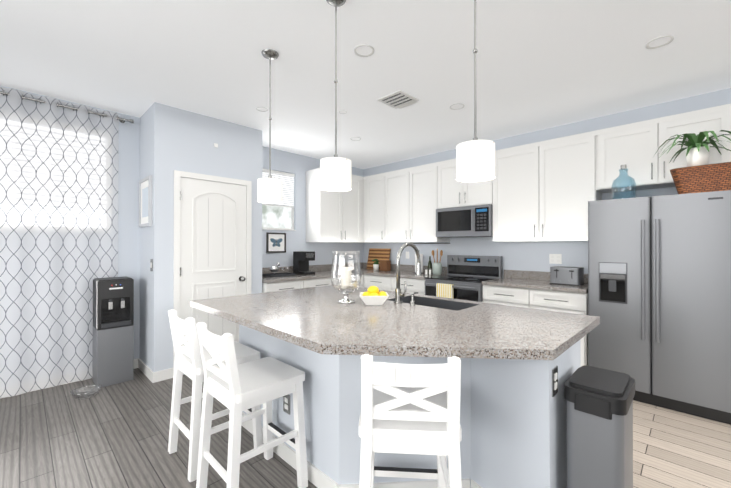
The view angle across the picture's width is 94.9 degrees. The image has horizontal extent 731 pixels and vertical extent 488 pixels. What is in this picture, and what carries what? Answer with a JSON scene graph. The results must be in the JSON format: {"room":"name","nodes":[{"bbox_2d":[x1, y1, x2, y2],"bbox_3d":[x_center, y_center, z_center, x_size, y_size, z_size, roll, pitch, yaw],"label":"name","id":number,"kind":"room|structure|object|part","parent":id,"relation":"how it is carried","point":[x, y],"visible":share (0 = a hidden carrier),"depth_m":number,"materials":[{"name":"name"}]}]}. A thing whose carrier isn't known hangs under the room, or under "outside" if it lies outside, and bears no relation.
{"room":"kitchen","nodes":[
{"label":"kitchen","id":0,"kind":"room"},
{"bbox_2d":[0,86,362,358],"bbox_3d":[-3.145,-0.021,3.076,0.100,2.740,8.800,0,0,44],"label":"wall","id":1,"kind":"structure","parent":0,"point":[298,165],"depth_m":3.69,"materials":[{"name":"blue paint"}]},
{"bbox_2d":[0,87,133,397],"bbox_3d":[-3.507,-0.016,2.576,0.077,2.703,2.880,0,0,44],"label":"sheer curtain","id":2,"kind":"object","parent":1,"relation":"hanging from","point":[59,165],"visible":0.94,"depth_m":3.13,"materials":[{"name":"white fabric"}]},
{"bbox_2d":[30,359,136,391],"bbox_3d":[-4.281,1.295,1.825,0.013,0.100,5.170,0,0,44],"label":"baseboard","id":3,"kind":"structure","parent":1,"relation":"attached to","point":[135,360],"depth_m":3.64,"materials":[{"name":"white wood"}]},
{"bbox_2d":[266,232,285,252],"bbox_3d":[-1.297,-0.019,4.884,0.022,0.290,0.310,0,0,44],"label":"framed picture","id":4,"kind":"object","parent":1,"relation":"attached to","point":[275,242],"visible":0.96,"depth_m":4.87,"materials":[{"name":"white"}]},
{"bbox_2d":[262,168,295,230],"bbox_3d":[-1.344,-0.639,4.898,0.090,0.870,0.720,0,0,44],"label":"kitchen window","id":5,"kind":"structure","parent":1,"relation":"in","point":[277,216],"depth_m":5.02,"materials":[{"name":"white glass"}]},
{"bbox_2d":[306,168,345,242],"bbox_3d":[-0.632,-0.585,5.328,0.353,1.115,0.512,0,0,44],"label":"upper cabinet","id":6,"kind":"object","parent":1,"relation":"attached to","point":[325,210],"depth_m":5.17,"materials":[{"name":"white wood"}]},
{"bbox_2d":[346,174,361,242],"bbox_3d":[-0.339,-0.584,5.630,0.353,1.115,0.566,0,0,44],"label":"upper cabinet","id":7,"kind":"object","parent":1,"relation":"attached to","point":[353,196],"depth_m":5.55,"materials":[{"name":"white wood"}]},
{"bbox_2d":[139,102,261,374],"bbox_3d":[-1.872,-0.018,3.895,0.580,2.740,1.150,0,0,44],"label":"wall","id":8,"kind":"structure","parent":0,"point":[172,139],"depth_m":3.46,"materials":[{"name":"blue paint"}]},
{"bbox_2d":[139,175,151,226],"bbox_3d":[-2.276,-0.429,3.468,0.420,0.500,0.025,0,0,44],"label":"framed picture","id":9,"kind":"object","parent":8,"relation":"attached to","point":[145,201],"visible":1,"depth_m":3.46,"materials":[{"name":"white"}]},
{"bbox_2d":[137,358,155,382],"bbox_3d":[-2.262,1.301,3.459,0.563,0.100,0.013,0,0,44],"label":"baseboard","id":10,"kind":"structure","parent":8,"relation":"attached to","point":[150,374],"depth_m":3.42,"materials":[{"name":"white wood"}]},
{"bbox_2d":[150,259,152,270],"label":"outlet plates","id":11,"kind":"object","parent":8,"relation":"attached to","point":[151,260],"depth_m":3.32,"materials":[{"name":"white plastic"}]},
{"bbox_2d":[173,170,251,373],"bbox_3d":[-1.627,0.303,3.668,0.085,2.098,0.830,0,0,44],"label":"pantry door","id":12,"kind":"structure","parent":8,"relation":"in","point":[212,235],"depth_m":3.65,"materials":[{"name":"white wood"}]},
{"bbox_2d":[0,368,730,487],"bbox_3d":[-0.245,1.369,0.315,8.500,0.060,8.900,0,0,44],"label":"floor","id":13,"kind":"structure","parent":0,"point":[110,436],"depth_m":2.24,"materials":[{"name":"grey wood"}]},
{"bbox_2d":[70,384,101,399],"bbox_3d":[-2.479,1.318,2.981,0.220,0.060,0.220,0,0,44],"label":"glass bowl","id":14,"kind":"object","parent":13,"relation":"on","point":[83,396],"depth_m":2.97,"materials":[{"name":"glass"}]},
{"bbox_2d":[93,277,133,387],"bbox_3d":[-2.491,0.845,3.318,0.335,1.010,0.285,0,0,44],"label":"water dispenser","id":15,"kind":"object","parent":13,"relation":"on","point":[113,328],"visible":0.98,"depth_m":3.23,"materials":[{"name":"silver metal"}]},
{"bbox_2d":[168,310,262,481],"bbox_3d":[-0.983,0.885,2.189,0.413,0.926,0.459,0,0,44],"label":"bar stool","id":16,"kind":"object","parent":13,"relation":"on","point":[188,361],"visible":0.73,"depth_m":2.06,"materials":[{"name":"white wood"}]},
{"bbox_2d":[196,322,307,487],"bbox_3d":[-0.625,0.884,1.841,0.413,0.926,0.459,0,0,44],"label":"bar stool","id":17,"kind":"object","parent":13,"relation":"on","point":[234,387],"visible":1,"depth_m":1.78,"materials":[{"name":"white wood"}]},
{"bbox_2d":[262,279,309,292],"bbox_3d":[-1.223,0.917,4.516,0.632,0.876,0.612,0,0,44],"label":"base cabinet","id":18,"kind":"object","parent":13,"relation":"on","point":[289,285],"depth_m":4.27,"materials":[{"name":"white wood"}]},
{"bbox_2d":[310,278,333,286],"bbox_3d":[-0.848,0.919,4.901,0.632,0.876,0.698,0,0,44],"label":"base cabinet","id":19,"kind":"object","parent":13,"relation":"on","point":[322,281],"depth_m":4.69,"materials":[{"name":"white wood"}]},
{"bbox_2d":[334,275,361,286],"bbox_3d":[-0.440,0.920,5.277,0.693,0.876,0.647,0,0,44],"label":"base cabinet","id":20,"kind":"object","parent":13,"relation":"on","point":[335,280],"depth_m":5.13,"materials":[{"name":"white wood"}]},
{"bbox_2d":[262,263,366,282],"bbox_3d":[-0.614,0.409,5.123,0.660,0.144,2.327,0,0,44],"label":"countertop","id":21,"kind":"structure","parent":20,"relation":"on","point":[321,271],"depth_m":4.93,"materials":[{"name":"stone"}]},
{"bbox_2d":[262,262,295,277],"bbox_3d":[-1.199,0.346,4.613,0.260,0.186,0.400,0,0,44],"label":"decorative tray","id":22,"kind":"object","parent":21,"relation":"on","point":[274,269],"visible":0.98,"depth_m":4.56,"materials":[{"name":"grey"}]},
{"bbox_2d":[293,251,314,274],"bbox_3d":[-0.902,0.275,4.931,0.283,0.330,0.190,0,0,44],"label":"coffee maker","id":23,"kind":"object","parent":21,"relation":"on","point":[301,259],"visible":0.96,"depth_m":4.88,"materials":[{"name":"black plastic"}]},
{"bbox_2d":[367,248,390,269],"bbox_3d":[0.224,0.261,5.831,0.480,0.365,0.096,0,0,44],"label":"cutting board","id":24,"kind":"object","parent":21,"relation":"on","point":[379,254],"visible":0.71,"depth_m":5.86,"materials":[{"name":"brown wood"}]},
{"bbox_2d":[364,264,446,279],"bbox_3d":[0.614,0.409,5.098,1.133,0.144,0.647,0,0,44],"label":"countertop","id":25,"kind":"structure","parent":20,"relation":"on","point":[406,271],"depth_m":5.19,"materials":[{"name":"stone"}]},
{"bbox_2d":[372,259,378,269],"bbox_3d":[0.178,0.347,5.668,0.118,0.192,0.111,0,0,44],"label":"herb pot","id":26,"kind":"object","parent":25,"relation":"on","point":[376,265],"visible":1,"depth_m":5.63,"materials":[{"name":"white ceramic"}]},
{"bbox_2d":[380,260,390,270],"bbox_3d":[0.330,0.358,5.552,0.140,0.170,0.120,0,0,44],"label":"canister","id":27,"kind":"object","parent":25,"relation":"on","point":[385,265],"visible":1,"depth_m":5.50,"materials":[{"name":"brown wood"}]},
{"bbox_2d":[414,250,423,272],"bbox_3d":[0.810,0.267,5.085,0.150,0.347,0.150,0,0,44],"label":"paper towel","id":28,"kind":"object","parent":25,"relation":"on","point":[421,257],"visible":0.6,"depth_m":5.05,"materials":[{"name":"white paper"}]},
{"bbox_2d":[428,256,431,273],"bbox_3d":[0.960,0.311,4.995,0.060,0.258,0.060,0,0,44],"label":"oil bottle","id":29,"kind":"object","parent":25,"relation":"on","point":[429,264],"visible":0.79,"depth_m":4.98,"materials":[{"name":"green"}]},
{"bbox_2d":[432,249,442,274],"bbox_3d":[1.039,0.254,4.862,0.180,0.373,0.156,0,0,44],"label":"utensil crock","id":30,"kind":"object","parent":25,"relation":"on","point":[437,268],"visible":1,"depth_m":4.81,"materials":[{"name":"grey"}]},
{"bbox_2d":[362,275,393,290],"bbox_3d":[0.391,0.920,5.282,0.631,0.876,0.694,0,0,44],"label":"base cabinet","id":31,"kind":"object","parent":13,"relation":"on","point":[382,282],"depth_m":5.07,"materials":[{"name":"white wood"}]},
{"bbox_2d":[394,277,424,294],"bbox_3d":[0.790,0.919,4.937,0.658,0.876,0.632,0,0,44],"label":"base cabinet","id":32,"kind":"object","parent":13,"relation":"on","point":[412,285],"depth_m":4.64,"materials":[{"name":"white wood"}]},
{"bbox_2d":[359,354,461,487],"bbox_3d":[0.183,0.882,1.461,0.413,0.926,0.459,0,0,4],"label":"bar stool","id":33,"kind":"object","parent":13,"relation":"on","point":[415,409],"visible":1,"depth_m":1.28,"materials":[{"name":"white wood"}]},
{"bbox_2d":[239,297,583,487],"bbox_3d":[0.158,0.902,2.239,2.061,0.888,1.142,0,0,44],"label":"kitchen island","id":34,"kind":"object","parent":13,"relation":"on","point":[524,444],"depth_m":1.75,"materials":[{"name":"blue paint"}]},
{"bbox_2d":[190,289,581,416],"bbox_3d":[-0.122,0.436,2.045,2.266,0.040,1.034,0,0,44],"label":"island countertop","id":35,"kind":"structure","parent":34,"relation":"on","point":[499,356],"depth_m":1.69,"materials":[{"name":"grey stone"}]},
{"bbox_2d":[331,251,361,303],"bbox_3d":[-0.138,0.234,2.407,0.224,0.365,0.224,0,0,44],"label":"candle holder","id":36,"kind":"object","parent":35,"relation":"on","point":[345,280],"visible":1,"depth_m":2.37,"materials":[{"name":"clear glass"}]},
{"bbox_2d":[360,286,388,304],"bbox_3d":[0.057,0.353,2.327,0.195,0.125,0.195,0,0,-1],"label":"lemon bowl","id":37,"kind":"object","parent":35,"relation":"on","point":[372,295],"visible":1,"depth_m":2.27,"materials":[{"name":"white ceramic"}]},
{"bbox_2d":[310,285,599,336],"bbox_3d":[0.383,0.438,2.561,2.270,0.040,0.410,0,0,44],"label":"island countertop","id":38,"kind":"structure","parent":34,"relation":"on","point":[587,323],"depth_m":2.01,"materials":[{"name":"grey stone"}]},
{"bbox_2d":[394,242,420,303],"bbox_3d":[0.330,0.202,2.439,0.106,0.429,0.300,0,0,44],"label":"faucet","id":39,"kind":"object","parent":38,"relation":"on","point":[398,294],"visible":1,"depth_m":2.36,"materials":[{"name":"silver metal"}]},
{"bbox_2d":[410,292,417,305],"bbox_3d":[0.332,0.370,2.272,0.034,0.091,0.078,0,0,44],"label":"soap pump","id":40,"kind":"object","parent":38,"relation":"on","point":[412,302],"visible":1,"depth_m":2.25,"materials":[{"name":"silver metal"}]},
{"bbox_2d":[424,255,501,301],"bbox_3d":[1.262,0.757,4.386,0.774,1.195,0.707,0,0,44],"label":"range","id":41,"kind":"object","parent":13,"relation":"on","point":[466,275],"visible":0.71,"depth_m":4.39,"materials":[{"name":"silver metal"}]},
{"bbox_2d":[436,283,453,298],"bbox_3d":[0.987,0.660,4.176,0.220,0.327,0.040,0,0,44],"label":"dish towel","id":42,"kind":"object","parent":41,"relation":"hanging from","point":[445,290],"visible":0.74,"depth_m":4.16,"materials":[{"name":"yellow fabric"}]},
{"bbox_2d":[483,285,537,308],"bbox_3d":[1.797,0.915,3.956,0.578,0.876,0.632,0,0,44],"label":"base cabinet","id":43,"kind":"object","parent":13,"relation":"on","point":[511,296],"depth_m":3.71,"materials":[{"name":"white wood"}]},
{"bbox_2d":[538,290,587,365],"bbox_3d":[2.127,0.914,3.634,0.581,0.876,0.632,0,0,44],"label":"base cabinet","id":44,"kind":"object","parent":13,"relation":"on","point":[568,302],"depth_m":3.33,"materials":[{"name":"white wood"}]},
{"bbox_2d":[482,270,587,293],"bbox_3d":[1.957,0.404,3.790,1.041,0.144,0.647,0,0,44],"label":"countertop","id":45,"kind":"structure","parent":44,"relation":"on","point":[538,280],"depth_m":3.81,"materials":[{"name":"stone"}]},
{"bbox_2d":[550,266,583,285],"bbox_3d":[2.179,0.343,3.635,0.285,0.186,0.226,0,0,44],"label":"toaster","id":46,"kind":"object","parent":45,"relation":"on","point":[564,275],"visible":1,"depth_m":3.56,"materials":[{"name":"silver metal"}]},
{"bbox_2d":[564,365,634,487],"bbox_3d":[1.028,0.969,1.473,0.218,0.750,0.354,0,0,44],"label":"trash can","id":47,"kind":"object","parent":13,"relation":"on","point":[599,427],"visible":1,"depth_m":1.38,"materials":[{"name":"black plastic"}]},
{"bbox_2d":[588,190,730,424],"bbox_3d":[2.636,0.477,2.996,0.980,1.745,0.783,0,0,44],"label":"refrigerator","id":48,"kind":"object","parent":13,"relation":"on","point":[659,286],"visible":0.92,"depth_m":2.72,"materials":[{"name":"grey metal"}]},
{"bbox_2d":[611,164,635,198],"bbox_3d":[2.357,-0.559,3.064,0.180,0.325,0.180,0,0,44],"label":"glass bottle","id":49,"kind":"object","parent":48,"relation":"on","point":[624,167],"visible":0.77,"depth_m":3.07,"materials":[{"name":"blue glass"}]},
{"bbox_2d":[670,162,730,193],"bbox_3d":[2.808,-0.569,2.639,0.610,0.342,0.324,0,0,44],"label":"wicker basket","id":50,"kind":"object","parent":48,"relation":"on","point":[704,178],"visible":0.81,"depth_m":2.62,"materials":[{"name":"brown wicker"}]},
{"bbox_2d":[653,130,730,166],"bbox_3d":[2.659,-0.762,2.680,0.570,0.338,0.413,0,0,44],"label":"fern plant","id":51,"kind":"object","parent":50,"relation":"in","point":[697,151],"visible":0.96,"depth_m":2.70,"materials":[{"name":"green plant"}]},
{"bbox_2d":[0,0,730,168],"bbox_3d":[-0.245,-1.431,0.325,8.500,0.060,8.900,0,0,44],"label":"ceiling","id":52,"kind":"structure","parent":0,"point":[543,64],"depth_m":2.57,"materials":[{"name":"white paint"}]},
{"bbox_2d":[257,49,281,202],"bbox_3d":[-0.697,-0.850,2.453,0.176,1.084,0.176,0,0,44],"label":"pendant light","id":53,"kind":"object","parent":52,"relation":"hanging from","point":[269,189],"visible":0.98,"depth_m":2.41,"materials":[{"name":"silver metal"}]},
{"bbox_2d":[320,0,350,191],"bbox_3d":[-0.167,-0.852,1.894,0.176,1.084,0.176,0,0,44],"label":"pendant light","id":54,"kind":"object","parent":52,"relation":"hanging from","point":[335,173],"visible":1,"depth_m":1.84,"materials":[{"name":"silver metal"}]},
{"bbox_2d":[354,44,373,56],"bbox_3d":[-0.011,-1.394,2.414,0.150,0.016,0.150,0,0,44],"label":"recessed light","id":55,"kind":"object","parent":52,"relation":"in","point":[360,55],"visible":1,"depth_m":2.42,"materials":[{"name":"white"}]},
{"bbox_2d":[377,90,418,108],"bbox_3d":[0.323,-1.383,3.236,0.290,0.012,0.313,0,0,44],"label":"ceiling vent","id":56,"kind":"object","parent":52,"relation":"in","point":[400,99],"visible":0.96,"depth_m":3.22,"materials":[{"name":"white metal"}]},
{"bbox_2d":[449,103,464,109],"bbox_3d":[0.924,-1.391,3.388,0.150,0.016,0.150,0,0,44],"label":"recessed light","id":57,"kind":"object","parent":52,"relation":"in","point":[458,108],"visible":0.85,"depth_m":3.40,"materials":[{"name":"white metal"}]},
{"bbox_2d":[456,0,494,181],"bbox_3d":[0.523,-0.853,1.599,0.176,1.084,0.176,0,0,44],"label":"pendant light","id":58,"kind":"object","parent":52,"relation":"hanging from","point":[475,159],"visible":1,"depth_m":1.54,"materials":[{"name":"silver metal"}]},
{"bbox_2d":[645,35,673,48],"bbox_3d":[2.027,-1.395,2.313,0.150,0.016,0.150,0,0,44],"label":"recessed light","id":59,"kind":"object","parent":52,"relation":"in","point":[647,46],"visible":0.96,"depth_m":2.31,"materials":[{"name":"white"}]},
{"bbox_2d":[390,297,409,300],"bbox_3d":[0.252,0.534,2.626,0.016,0.228,0.345,0,0,44],"label":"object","id":60,"kind":"structure","parent":0,"relation":"attached to","point":[391,298],"depth_m":2.66,"materials":[{"name":"silver metal"}]},
{"bbox_2d":[414,297,469,304],"bbox_3d":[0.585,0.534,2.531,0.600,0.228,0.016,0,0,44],"label":"sink","id":61,"kind":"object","parent":0,"relation":"attached to","point":[415,298],"depth_m":2.53,"materials":[{"name":"metal"}]},
{"bbox_2d":[363,88,730,277],"bbox_3d":[2.897,-0.019,3.402,8.300,2.740,0.100,0,0,44],"label":"wall","id":62,"kind":"structure","parent":0,"point":[529,256],"depth_m":4.11,"materials":[{"name":"blue paint"}]},
{"bbox_2d":[370,172,385,242],"bbox_3d":[0.314,-0.584,5.601,0.450,1.115,0.353,0,0,44],"label":"upper cabinet","id":63,"kind":"object","parent":62,"relation":"attached to","point":[377,182],"depth_m":5.47,"materials":[{"name":"white wood"}]},
{"bbox_2d":[386,167,413,242],"bbox_3d":[0.605,-0.585,5.318,0.598,1.115,0.353,0,0,44],"label":"upper cabinet","id":64,"kind":"object","parent":62,"relation":"attached to","point":[399,183],"depth_m":5.15,"materials":[{"name":"white wood"}]},
{"bbox_2d":[413,161,449,243],"bbox_3d":[0.982,-0.573,4.949,0.700,1.142,0.353,0,0,44],"label":"upper cabinet","id":65,"kind":"object","parent":62,"relation":"attached to","point":[427,177],"depth_m":4.81,"materials":[{"name":"white wood"}]},
{"bbox_3d":[0.919,-0.015,4.882,0.700,0.025,0.012,0,0,44],"label":"utensil rail","id":66,"kind":"part","parent":65,"relation":"part of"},
{"bbox_2d":[442,158,465,207],"bbox_3d":[1.285,-0.818,4.656,0.449,0.655,0.353,0,0,44],"label":"upper cabinet","id":67,"kind":"object","parent":62,"relation":"attached to","point":[453,191],"depth_m":4.54,"materials":[{"name":"white wood"}]},
{"bbox_2d":[436,204,492,236],"bbox_3d":[1.372,-0.291,4.503,0.776,0.389,0.446,0,0,44],"label":"microwave","id":68,"kind":"object","parent":67,"relation":"attached to","point":[472,221],"visible":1,"depth_m":4.33,"materials":[{"name":"silver metal"}]},
{"bbox_2d":[466,179,493,205],"bbox_3d":[1.525,-0.819,4.421,0.449,0.655,0.353,0,0,44],"label":"upper cabinet","id":69,"kind":"object","parent":62,"relation":"attached to","point":[477,193],"depth_m":4.25,"materials":[{"name":"white wood"}]},
{"bbox_2d":[486,140,545,241],"bbox_3d":[1.878,-0.590,4.077,0.652,1.115,0.353,0,0,44],"label":"upper cabinet","id":70,"kind":"object","parent":62,"relation":"attached to","point":[519,206],"depth_m":3.91,"materials":[{"name":"white wood"}]},
{"bbox_2d":[549,254,561,263],"label":"outlet plates","id":71,"kind":"object","parent":62,"relation":"attached to","point":[555,258],"depth_m":3.96,"materials":[{"name":"white plastic"}]},
{"bbox_2d":[546,130,601,240],"bbox_3d":[2.237,-0.591,3.726,0.588,1.115,0.353,0,0,44],"label":"upper cabinet","id":72,"kind":"object","parent":62,"relation":"attached to","point":[546,190],"depth_m":3.56,"materials":[{"name":"white wood"}]},
{"bbox_2d":[598,116,669,193],"bbox_3d":[2.641,-0.850,3.334,0.540,0.600,0.353,0,0,44],"label":"upper cabinet","id":73,"kind":"object","parent":62,"relation":"attached to","point":[634,145],"depth_m":3.19,"materials":[{"name":"white wood"}]},
{"bbox_2d":[670,104,730,186],"bbox_3d":[2.955,-0.851,3.028,0.573,0.600,0.353,0,0,44],"label":"upper cabinet","id":74,"kind":"object","parent":62,"relation":"attached to","point":[717,118],"depth_m":2.86,"materials":[{"name":"white wood"}]}
]}

